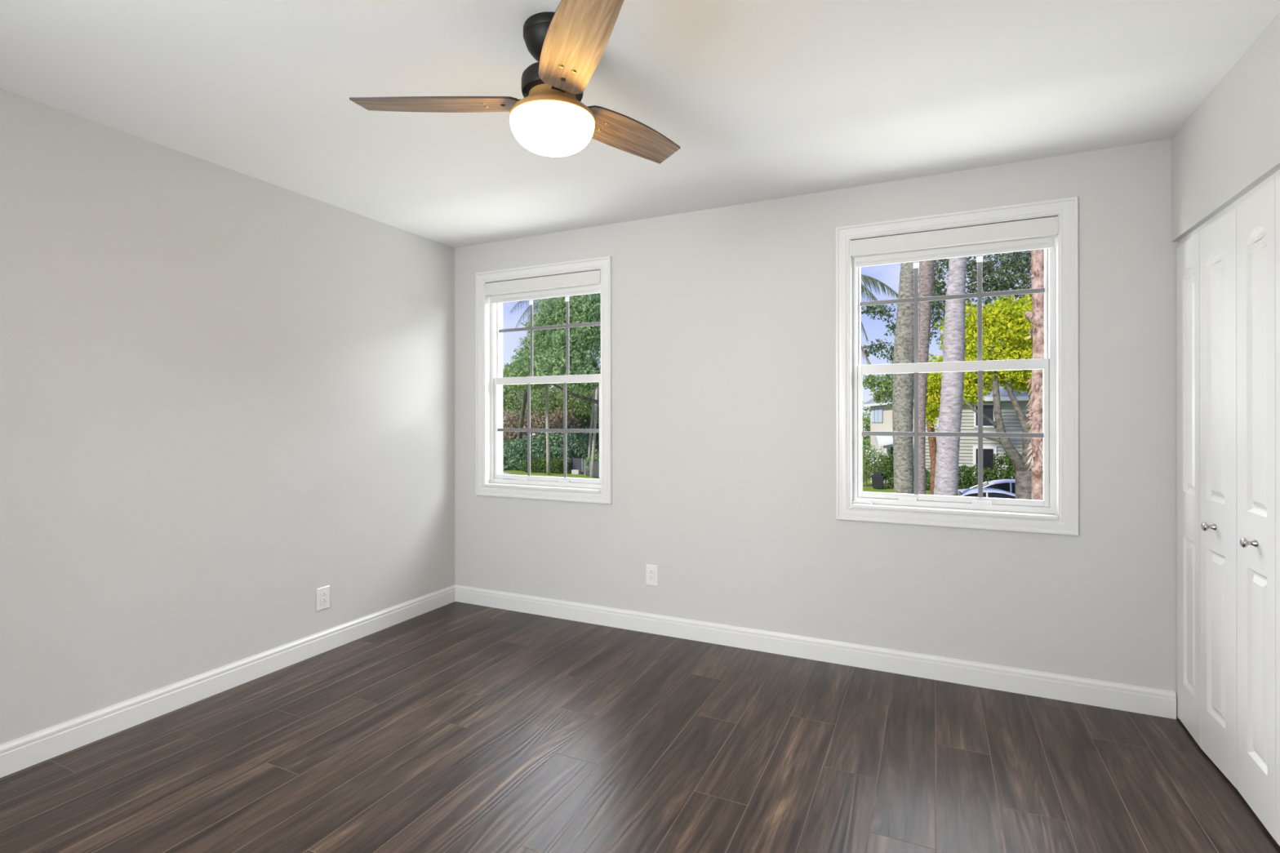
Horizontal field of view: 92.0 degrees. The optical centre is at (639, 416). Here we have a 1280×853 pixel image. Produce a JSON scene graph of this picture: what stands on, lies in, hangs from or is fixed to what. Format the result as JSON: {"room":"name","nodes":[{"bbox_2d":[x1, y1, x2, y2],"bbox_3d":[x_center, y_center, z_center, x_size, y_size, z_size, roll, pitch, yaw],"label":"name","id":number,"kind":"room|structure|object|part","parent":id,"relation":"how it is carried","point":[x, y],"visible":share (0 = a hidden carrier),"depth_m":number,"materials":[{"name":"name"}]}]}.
{"room":"empty bedroom","nodes":[
{"label":"empty bedroom","id":0,"kind":"room"},
{"bbox_2d":[0,88,455,744],"bbox_3d":[-2.238,0.102,2.435,0.150,2.850,4.150,0,0,25],"label":"wall","id":1,"kind":"structure","parent":0,"point":[227,396],"depth_m":2.75,"materials":[{"name":"grey paint"}]},
{"bbox_2d":[0,584,455,777],"bbox_3d":[-2.140,1.221,2.445,0.014,0.112,4.050,0,0,25],"label":"baseboard","id":2,"kind":"structure","parent":1,"relation":"attached to","point":[20,753],"depth_m":2.74,"materials":[{"name":"white paint"}]},
{"bbox_2d":[316,585,329,611],"bbox_3d":[-1.714,0.987,3.351,0.009,0.122,0.079,0,0,25],"label":"wall outlet","id":3,"kind":"object","parent":1,"relation":"attached to","point":[322,593],"visible":1,"depth_m":3.35,"materials":[{"name":"white plastic"}]},
{"bbox_2d":[320,591,326,604],"bbox_3d":[-1.712,0.987,3.350,0.004,0.067,0.033,0,0,25],"label":"receptacle","id":4,"kind":"object","parent":3,"relation":"attached to","point":[323,594],"depth_m":3.35,"materials":[{"name":"white plastic"}]},
{"bbox_2d":[0,601,1279,852],"bbox_3d":[-0.119,1.398,1.415,4.850,0.250,4.220,0,0,25],"label":"floor","id":5,"kind":"structure","parent":0,"point":[455,726],"depth_m":2.26,"materials":[{"name":"brown wood"}]},
{"bbox_2d":[0,0,1279,248],"bbox_3d":[-0.086,-1.247,1.491,4.850,0.160,4.290,0,0,25],"label":"ceiling","id":6,"kind":"structure","parent":0,"point":[760,100],"depth_m":2.20,"materials":[{"name":"white paint"}]},
{"bbox_2d":[349,0,680,164],"bbox_3d":[-0.297,-0.986,1.931,0.981,0.361,0.947,0,0,25],"label":"ceiling fan","id":7,"kind":"object","parent":6,"relation":"hanging from","point":[568,43],"visible":1,"depth_m":1.79,"materials":[{"name":"brown wood"}]},
{"bbox_3d":[-0.607,-0.944,1.873,0.490,0.006,0.146,0,12,0],"label":"blade","id":8,"kind":"part","parent":7,"relation":"part of","materials":[{"name":"brown wood"}]},
{"bbox_3d":[-0.264,-0.851,1.867,0.252,0.091,0.252,0,0,25],"label":"lamp shade","id":9,"kind":"part","parent":7,"relation":"part of","materials":[{"name":"white glass"}]},
{"bbox_3d":[-0.229,-0.948,1.771,0.040,0.005,0.095,12,-4,-19],"label":"blade arm","id":10,"kind":"part","parent":7,"relation":"part of"},
{"bbox_3d":[-0.160,-0.945,1.555,0.146,0.006,0.462,12,-4,-19],"label":"blade","id":11,"kind":"part","parent":7,"relation":"part of","materials":[{"name":"brown wood"}]},
{"bbox_3d":[-0.038,-0.945,2.085,0.432,0.006,0.146,0,-12,-45],"label":"blade","id":12,"kind":"part","parent":7,"relation":"part of","materials":[{"name":"brown wood"}]},
{"bbox_2d":[454,138,1178,718],"bbox_3d":[0.805,0.097,3.366,4.850,2.850,0.140,0,0,25],"label":"wall","id":13,"kind":"structure","parent":0,"point":[724,318],"depth_m":3.25,"materials":[{"name":"grey paint"}]},
{"bbox_2d":[475,255,612,504],"bbox_3d":[-0.609,-0.218,4.030,1.033,1.502,0.172,0,0,25],"label":"window","id":14,"kind":"structure","parent":13,"relation":"in","point":[491,481],"depth_m":4.06,"materials":[{"name":"white paint"}]},
{"bbox_3d":[-0.595,-0.534,4.061,0.833,0.632,0.028,0,0,25],"label":"sash","id":15,"kind":"part","parent":14,"relation":"part of","materials":[{"name":"white plastic"}]},
{"bbox_2d":[484,270,600,303],"bbox_3d":[-0.632,-0.826,3.982,0.883,0.131,0.057,0,0,25],"label":"roller shade","id":16,"kind":"object","parent":14,"relation":"attached to","point":[582,282],"visible":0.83,"depth_m":3.96,"materials":[{"name":"white fabric"}]},
{"bbox_3d":[-0.628,0.460,3.987,0.883,0.017,0.078,0,0,25],"label":"sill","id":17,"kind":"part","parent":14,"relation":"part of","materials":[{"name":"white paint"}]},
{"bbox_3d":[-0.594,-0.223,4.061,0.908,1.348,0.104,0,0,25],"label":"frame","id":18,"kind":"part","parent":14,"relation":"part of","materials":[{"name":"white plastic"}]},
{"bbox_3d":[-0.608,0.079,4.032,0.833,0.681,0.028,0,0,25],"label":"sash","id":19,"kind":"part","parent":14,"relation":"part of","materials":[{"name":"white plastic"}]},
{"bbox_2d":[645,564,657,586],"bbox_3d":[0.069,0.935,3.633,0.079,0.122,0.009,0,0,25],"label":"wall outlet","id":20,"kind":"object","parent":13,"relation":"attached to","point":[651,571],"visible":1,"depth_m":3.63,"materials":[{"name":"white plastic"}]},
{"bbox_2d":[648,569,653,581],"bbox_3d":[0.068,0.935,3.631,0.033,0.067,0.004,0,0,25],"label":"receptacle","id":21,"kind":"object","parent":20,"relation":"attached to","point":[651,571],"depth_m":3.63,"materials":[{"name":"white plastic"}]},
{"bbox_2d":[455,584,1176,719],"bbox_3d":[0.484,1.217,3.434,3.908,0.112,0.014,0,0,25],"label":"baseboard","id":22,"kind":"structure","parent":13,"relation":"attached to","point":[1109,695],"depth_m":3.13,"materials":[{"name":"white paint"}]},
{"bbox_2d":[835,195,1078,535],"bbox_3d":[1.506,-0.221,3.027,1.033,1.502,0.172,0,0,25],"label":"window","id":23,"kind":"structure","parent":13,"relation":"in","point":[1057,513],"depth_m":2.94,"materials":[{"name":"white paint"}]},
{"bbox_2d":[853,500,872,505],"bbox_3d":[1.126,0.439,3.130,0.096,0.020,0.025,0,0,25],"label":"handle","id":24,"kind":"object","parent":23,"relation":"on","point":[855,501],"visible":1,"depth_m":3.12,"materials":[{"name":"white plastic"}]},
{"bbox_3d":[1.520,-0.537,3.058,0.833,0.632,0.028,0,0,25],"label":"sash","id":25,"kind":"part","parent":23,"relation":"part of","materials":[{"name":"glass"}]},
{"bbox_3d":[1.507,0.075,3.029,0.833,0.681,0.028,0,0,25],"label":"sash","id":26,"kind":"part","parent":23,"relation":"part of","materials":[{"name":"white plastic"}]},
{"bbox_2d":[850,216,1057,267],"bbox_3d":[1.482,-0.830,2.979,0.883,0.131,0.057,0,0,25],"label":"roller shade","id":27,"kind":"object","parent":23,"relation":"attached to","point":[1034,233],"visible":1,"depth_m":2.95,"materials":[{"name":"white fabric"}]},
{"bbox_3d":[1.520,-0.227,3.058,0.908,1.348,0.104,0,0,25],"label":"frame","id":28,"kind":"part","parent":23,"relation":"part of","materials":[{"name":"white plastic"}]},
{"bbox_3d":[1.487,0.456,2.985,0.883,0.017,0.078,0,0,25],"label":"sill","id":29,"kind":"part","parent":23,"relation":"part of","materials":[{"name":"white paint"}]},
{"bbox_2d":[1170,12,1279,242],"bbox_3d":[1.401,0.051,0.710,0.110,2.440,4.150,0,0,25],"label":"wall","id":30,"kind":"structure","parent":0,"point":[1229,144],"depth_m":2.09,"materials":[{"name":"grey paint"}]},
{"bbox_2d":[1176,231,1200,747],"bbox_3d":[2.203,0.277,2.466,0.030,1.962,0.279,0,0,27],"label":"door","id":31,"kind":"structure","parent":30,"relation":"in","point":[1188,254],"depth_m":2.46,"materials":[{"name":"white paint"}]},
{"bbox_2d":[1200,207,1237,789],"bbox_3d":[2.064,0.277,2.217,0.068,1.962,0.282,0,0,23],"label":"door","id":32,"kind":"structure","parent":30,"relation":"in","point":[1218,239],"depth_m":2.21,"materials":[{"name":"white paint"}]},
{"bbox_3d":[2.056,0.400,2.236,0.038,0.032,0.032,0,0,23],"label":"knob","id":33,"kind":"part","parent":32,"relation":"part of","materials":[{"name":"silver metal"}]},
{"bbox_2d":[1178,169,1279,246],"bbox_3d":[2.027,-0.721,2.063,0.034,0.026,1.164,0,0,25],"label":"trim","id":34,"kind":"structure","parent":30,"relation":"attached to","point":[1254,190],"depth_m":2.12,"materials":[{"name":"white paint"}]},
{"bbox_2d":[1236,178,1275,840],"bbox_3d":[1.941,0.277,1.958,0.068,1.962,0.282,0,0,27],"label":"door","id":35,"kind":"structure","parent":30,"relation":"in","point":[1255,216],"depth_m":1.95,"materials":[{"name":"white paint"}]},
{"bbox_3d":[1.922,0.400,1.953,0.038,0.032,0.032,0,0,27],"label":"knob","id":36,"kind":"part","parent":35,"relation":"part of","materials":[{"name":"silver metal"}]},
{"bbox_2d":[1275,175,1279,845],"bbox_3d":[1.836,0.277,1.692,0.030,1.962,0.282,0,0,23],"label":"door","id":37,"kind":"structure","parent":30,"relation":"in","point":[1277,179],"depth_m":1.82,"materials":[{"name":"white paint"}]},
{"label":"outside","id":38,"kind":"structure","parent":0,"visible":0},
{"bbox_2d":[502,437,967,503],"bbox_3d":[11.528,4.185,66.273,150.000,0.001,117.000,0,0,25],"label":"lawn","id":39,"kind":"structure","parent":38,"point":[869,488],"depth_m":43.38,"materials":[{"name":"green plant"}]},
{"bbox_2d":[508,297,550,475],"bbox_3d":[-7.211,-3.376,44.733,4.981,15.183,2.985,0,0,-1],"label":"coconut palm","id":40,"kind":"object","parent":39,"relation":"on","point":[548,449],"visible":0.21,"depth_m":44.37,"materials":[{"name":"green plant"}]},
{"bbox_2d":[502,407,559,454],"bbox_3d":[-12.233,1.418,67.616,8.001,5.608,3.805,0,0,24],"label":"tree","id":41,"kind":"object","parent":39,"relation":"on","point":[513,407],"visible":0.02,"depth_m":67.28,"materials":[{"name":"green plant"}]},
{"bbox_2d":[502,328,570,469],"bbox_3d":[-8.318,-1.436,44.597,4.733,11.382,8.974,0,0,-43],"label":"broad tree","id":42,"kind":"object","parent":39,"relation":"on","point":[505,374],"visible":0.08,"depth_m":43.38,"materials":[{"name":"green plant"}]},
{"bbox_2d":[502,407,580,443],"bbox_3d":[-8.352,1.756,49.346,7.864,4.934,2.207,0,0,25],"label":"tree","id":43,"kind":"object","parent":39,"relation":"on","point":[554,419],"visible":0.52,"depth_m":48.74,"materials":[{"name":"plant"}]},
{"bbox_2d":[521,456,573,473],"bbox_3d":[-7.044,3.728,46.120,4.351,1.574,1.343,0,0,25],"label":"hedge","id":44,"kind":"object","parent":39,"relation":"on","point":[540,466],"visible":0.8,"depth_m":45.80,"materials":[{"name":"green plant"}]},
{"bbox_2d":[502,426,598,471],"bbox_3d":[-8.633,2.693,48.073,11.627,3.949,2.623,0,0,19],"label":"hedge","id":45,"kind":"object","parent":39,"relation":"on","point":[572,446],"visible":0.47,"depth_m":47.01,"materials":[{"name":"green plant"}]},
{"bbox_2d":[502,367,599,469],"bbox_3d":[-7.526,-0.110,49.921,13.784,8.669,3.818,0,0,25],"label":"tree","id":46,"kind":"object","parent":39,"relation":"on","point":[509,396],"visible":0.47,"depth_m":49.12,"materials":[{"name":"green plant"}]},
{"bbox_2d":[506,293,600,404],"bbox_3d":[-4.755,-2.224,37.622,7.971,12.905,4.558,0,0,16],"label":"broad tree","id":47,"kind":"object","parent":39,"relation":"on","point":[582,340],"visible":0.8,"depth_m":36.63,"materials":[{"name":"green plant"}]},
{"bbox_2d":[517,383,599,454],"bbox_3d":[-3.870,0.021,51.530,17.333,8.387,3.555,0,0,33],"label":"tree","id":48,"kind":"object","parent":39,"relation":"on","point":[587,420],"visible":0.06,"depth_m":51.12,"materials":[{"name":"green plant"}]},
{"bbox_2d":[571,469,580,474],"bbox_3d":[-4.646,4.050,44.891,0.600,0.320,0.300,0,0,25],"label":"stone block","id":49,"kind":"object","parent":39,"relation":"on","point":[573,471],"visible":1,"depth_m":44.78,"materials":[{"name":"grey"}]},
{"bbox_2d":[560,457,599,477],"bbox_3d":[-3.737,3.629,43.732,0.912,1.160,7.179,0,0,-35],"label":"metal fence","id":50,"kind":"object","parent":39,"relation":"on","point":[578,464],"visible":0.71,"depth_m":44.60,"materials":[{"name":"grey metal"}]},
{"bbox_3d":[-5.088,3.611,45.720,0.474,1.000,0.044,0,0,33],"label":"panel","id":51,"kind":"part","parent":50,"relation":"part of","materials":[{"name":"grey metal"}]},
{"bbox_3d":[-4.539,3.610,45.338,0.865,1.000,0.044,0,0,36],"label":"panel","id":52,"kind":"part","parent":50,"relation":"part of","materials":[{"name":"grey metal"}]},
{"bbox_3d":[-4.037,3.609,44.447,0.045,1.000,1.309,0,0,-13],"label":"panel","id":53,"kind":"part","parent":50,"relation":"part of","materials":[{"name":"grey metal"}]},
{"bbox_3d":[-3.640,3.609,43.174,0.044,1.000,1.365,0,0,-21],"label":"panel","id":54,"kind":"part","parent":50,"relation":"part of","materials":[{"name":"grey metal"}]},
{"bbox_3d":[-3.013,3.608,42.046,0.044,1.000,1.243,0,0,-38],"label":"panel","id":55,"kind":"part","parent":50,"relation":"part of","materials":[{"name":"grey metal"}]},
{"bbox_2d":[572,408,599,457],"bbox_3d":[-4.173,1.331,63.576,8.001,5.756,3.805,0,0,30],"label":"tree","id":56,"kind":"object","parent":39,"relation":"on","point":[597,409],"visible":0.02,"depth_m":63.32,"materials":[{"name":"green plant"}]},
{"bbox_2d":[587,389,595,457],"bbox_3d":[-3.566,0.743,46.092,0.724,6.942,0.212,0,0,25],"label":"palm","id":57,"kind":"object","parent":39,"relation":"on","point":[594,390],"visible":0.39,"depth_m":46.04,"materials":[{"name":"beige plant"}]},
{"bbox_2d":[584,455,599,471],"bbox_3d":[-2.949,3.405,42.836,2.069,1.608,1.073,0,0,40],"label":"shrub","id":58,"kind":"object","parent":39,"relation":"on","point":[588,459],"visible":0.27,"depth_m":42.95,"materials":[{"name":"green plant"}]},
{"bbox_2d":[591,386,598,477],"bbox_3d":[-3.071,0.741,42.315,0.632,6.938,0.270,0,0,25],"label":"palm","id":59,"kind":"object","parent":39,"relation":"on","point":[593,455],"visible":0.77,"depth_m":42.25,"materials":[{"name":"beige plant"}]},
{"bbox_2d":[862,399,870,458],"bbox_3d":[22.097,1.231,55.997,8.001,5.877,3.805,0,0,22],"label":"tree","id":60,"kind":"object","parent":39,"relation":"on","point":[867,420],"visible":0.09,"depth_m":55.96,"materials":[{"name":"green plant"}]},
{"bbox_2d":[862,440,887,487],"bbox_3d":[13.525,2.782,36.654,2.200,2.803,1.634,0,0,25],"label":"flowering bush","id":61,"kind":"object","parent":39,"relation":"on","point":[870,462],"visible":0.62,"depth_m":36.32,"materials":[{"name":"green plant"}]},
{"bbox_3d":[13.352,3.218,36.520,0.100,1.931,0.087,0,0,-20],"label":"stem","id":62,"kind":"part","parent":61,"relation":"part of","materials":[{"name":"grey plant"}]},
{"bbox_2d":[862,361,893,409],"bbox_3d":[12.228,0.660,30.502,2.538,7.063,1.494,0,0,25],"label":"leafy tree","id":63,"kind":"object","parent":39,"relation":"on","point":[886,391],"visible":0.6,"depth_m":30.51,"materials":[{"name":"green plant"}]},
{"bbox_2d":[871,471,884,488],"bbox_3d":[13.686,3.692,35.587,0.720,0.980,0.660,0,0,25],"label":"bin","id":64,"kind":"object","parent":39,"relation":"on","point":[877,478],"visible":1,"depth_m":35.36,"materials":[{"name":"grey plastic"}]},
{"bbox_3d":[13.685,3.332,35.587,0.720,0.260,0.660,0,0,25],"label":"lid","id":65,"kind":"part","parent":64,"relation":"part of","materials":[{"name":"grey plastic"}]},
{"bbox_2d":[861,300,897,363],"bbox_3d":[8.223,-0.357,26.452,5.463,9.121,2.272,0,0,25],"label":"tree","id":66,"kind":"object","parent":39,"relation":"on","point":[872,309],"visible":0.25,"depth_m":25.45,"materials":[{"name":"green plant"}]},
{"bbox_2d":[861,274,897,364],"bbox_3d":[4.460,-0.067,14.835,2.310,8.554,2.527,0,0,-26],"label":"coconut palm","id":67,"kind":"object","parent":39,"relation":"on","point":[864,277],"visible":0.17,"depth_m":14.36,"materials":[{"name":"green plant"}]},
{"bbox_2d":[863,388,914,484],"bbox_3d":[17.045,1.012,41.629,3.100,6.330,9.400,0,0,25],"label":"house","id":68,"kind":"structure","parent":39,"relation":"on","point":[881,418],"depth_m":38.87,"materials":[{"name":"beige paint"}]},
{"bbox_2d":[871,407,875,422],"bbox_3d":[14.738,-0.104,39.125,0.200,0.970,0.100,0,0,25],"label":"shutter","id":69,"kind":"object","parent":68,"relation":"hanging from","point":[873,409],"depth_m":39.11,"materials":[{"name":"blue"}]},
{"bbox_2d":[875,406,878,422],"bbox_3d":[14.928,-0.105,39.035,0.180,0.970,0.100,0,0,25],"label":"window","id":70,"kind":"structure","parent":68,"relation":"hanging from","point":[876,407],"depth_m":38.99,"materials":[{"name":"glass"}]},
{"bbox_2d":[878,406,882,422],"bbox_3d":[15.131,-0.105,38.939,0.230,0.970,0.100,0,0,25],"label":"shutter","id":71,"kind":"object","parent":68,"relation":"hanging from","point":[880,408],"depth_m":38.90,"materials":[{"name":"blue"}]},
{"bbox_3d":[14.974,2.990,37.699,0.120,2.380,0.120,0,0,25],"label":"porch post","id":72,"kind":"part","parent":68,"relation":"part of","materials":[{"name":"white"}]},
{"bbox_2d":[892,261,919,493],"bbox_3d":[4.729,-1.770,10.834,0.577,11.938,0.400,0,0,25],"label":"palm tree","id":73,"kind":"object","parent":39,"relation":"on","point":[903,384],"visible":0.38,"depth_m":10.73,"materials":[{"name":"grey plant"}]},
{"bbox_2d":[880,448,930,490],"bbox_3d":[15.319,3.057,35.278,3.008,2.454,1.328,0,0,17],"label":"rounded bush","id":74,"kind":"object","parent":39,"relation":"on","point":[889,475],"visible":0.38,"depth_m":35.31,"materials":[{"name":"green plant"}]},
{"bbox_2d":[913,373,938,494],"bbox_3d":[10.352,1.207,22.212,1.136,5.965,1.199,0,0,25],"label":"slim tree","id":75,"kind":"object","parent":39,"relation":"on","point":[931,440],"visible":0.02,"depth_m":21.88,"materials":[{"name":"orange plant"}]},
{"bbox_2d":[918,259,934,494],"bbox_3d":[6.019,-2.022,12.989,0.471,12.432,0.294,0,0,25],"label":"palm tree","id":76,"kind":"object","parent":39,"relation":"on","point":[926,268],"visible":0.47,"depth_m":12.94,"materials":[{"name":"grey plant"}]},
{"bbox_2d":[933,256,966,496],"bbox_3d":[4.862,-1.519,9.664,0.743,11.438,0.420,0,0,25],"label":"palm tree","id":77,"kind":"object","parent":39,"relation":"on","point":[946,476],"visible":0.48,"depth_m":9.54,"materials":[{"name":"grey plant"}]},
{"bbox_2d":[913,293,1032,499],"bbox_3d":[11.381,0.165,19.360,5.274,8.050,3.318,0,0,22],"label":"tree","id":78,"kind":"object","parent":39,"relation":"on","point":[1005,327],"visible":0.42,"depth_m":18.58,"materials":[{"name":"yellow plant"}]},
{"bbox_2d":[918,250,1031,399],"bbox_3d":[16.765,-2.650,29.098,7.861,13.686,4.015,0,0,25],"label":"tree","id":79,"kind":"object","parent":39,"relation":"on","point":[988,268],"visible":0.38,"depth_m":28.84,"materials":[{"name":"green plant"}]},
{"bbox_2d":[924,382,1029,486],"bbox_3d":[24.974,0.400,38.000,14.260,7.530,8.560,0,0,25],"label":"house","id":80,"kind":"structure","parent":39,"relation":"on","point":[968,451],"depth_m":36.11,"materials":[{"name":"grey wood"}]},
{"bbox_3d":[20.158,-0.048,36.178,0.900,1.220,0.020,0,0,25],"label":"pane","id":81,"kind":"part","parent":80,"relation":"part of","materials":[{"name":"black"}]},
{"bbox_3d":[20.158,2.722,36.169,1.220,1.960,0.080,0,0,25],"label":"door","id":82,"kind":"part","parent":80,"relation":"part of","materials":[{"name":"white"}]},
{"bbox_3d":[20.162,2.722,36.178,0.900,1.640,0.020,0,0,25],"label":"pane","id":83,"kind":"part","parent":80,"relation":"part of","materials":[{"name":"black"}]},
{"bbox_2d":[957,463,998,489],"bbox_3d":[16.851,3.451,31.872,2.973,2.022,1.682,0,0,25],"label":"clipped hedge","id":84,"kind":"object","parent":39,"relation":"on","point":[967,479],"visible":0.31,"depth_m":31.44,"materials":[{"name":"green plant"}]},
{"bbox_2d":[957,488,1015,498],"bbox_3d":[12.554,3.449,23.285,4.500,1.470,2.120,0,0,21],"label":"parked car","id":85,"kind":"object","parent":39,"relation":"on","point":[973,492],"visible":0.07,"depth_m":22.66,"materials":[{"name":"grey paint"}]},
{"bbox_2d":[957,479,1015,493],"bbox_3d":[15.438,3.444,26.566,4.500,1.470,2.120,0,0,25],"label":"parked car","id":86,"kind":"object","parent":39,"relation":"on","point":[1007,485],"visible":0.06,"depth_m":26.02,"materials":[{"name":"silver metal"}]},
{"bbox_2d":[988,451,1022,480],"bbox_3d":[19.047,3.149,30.960,2.939,2.696,1.596,0,0,25],"label":"clipped hedge","id":87,"kind":"object","parent":39,"relation":"on","point":[1007,473],"visible":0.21,"depth_m":31.00,"materials":[{"name":"green plant"}]},
{"bbox_2d":[1024,248,1044,500],"bbox_3d":[5.357,-0.270,8.320,0.301,8.931,0.314,0,0,-22],"label":"palm tree","id":88,"kind":"object","parent":39,"relation":"on","point":[1036,317],"visible":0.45,"depth_m":8.26,"materials":[{"name":"red plant"}]}
]}

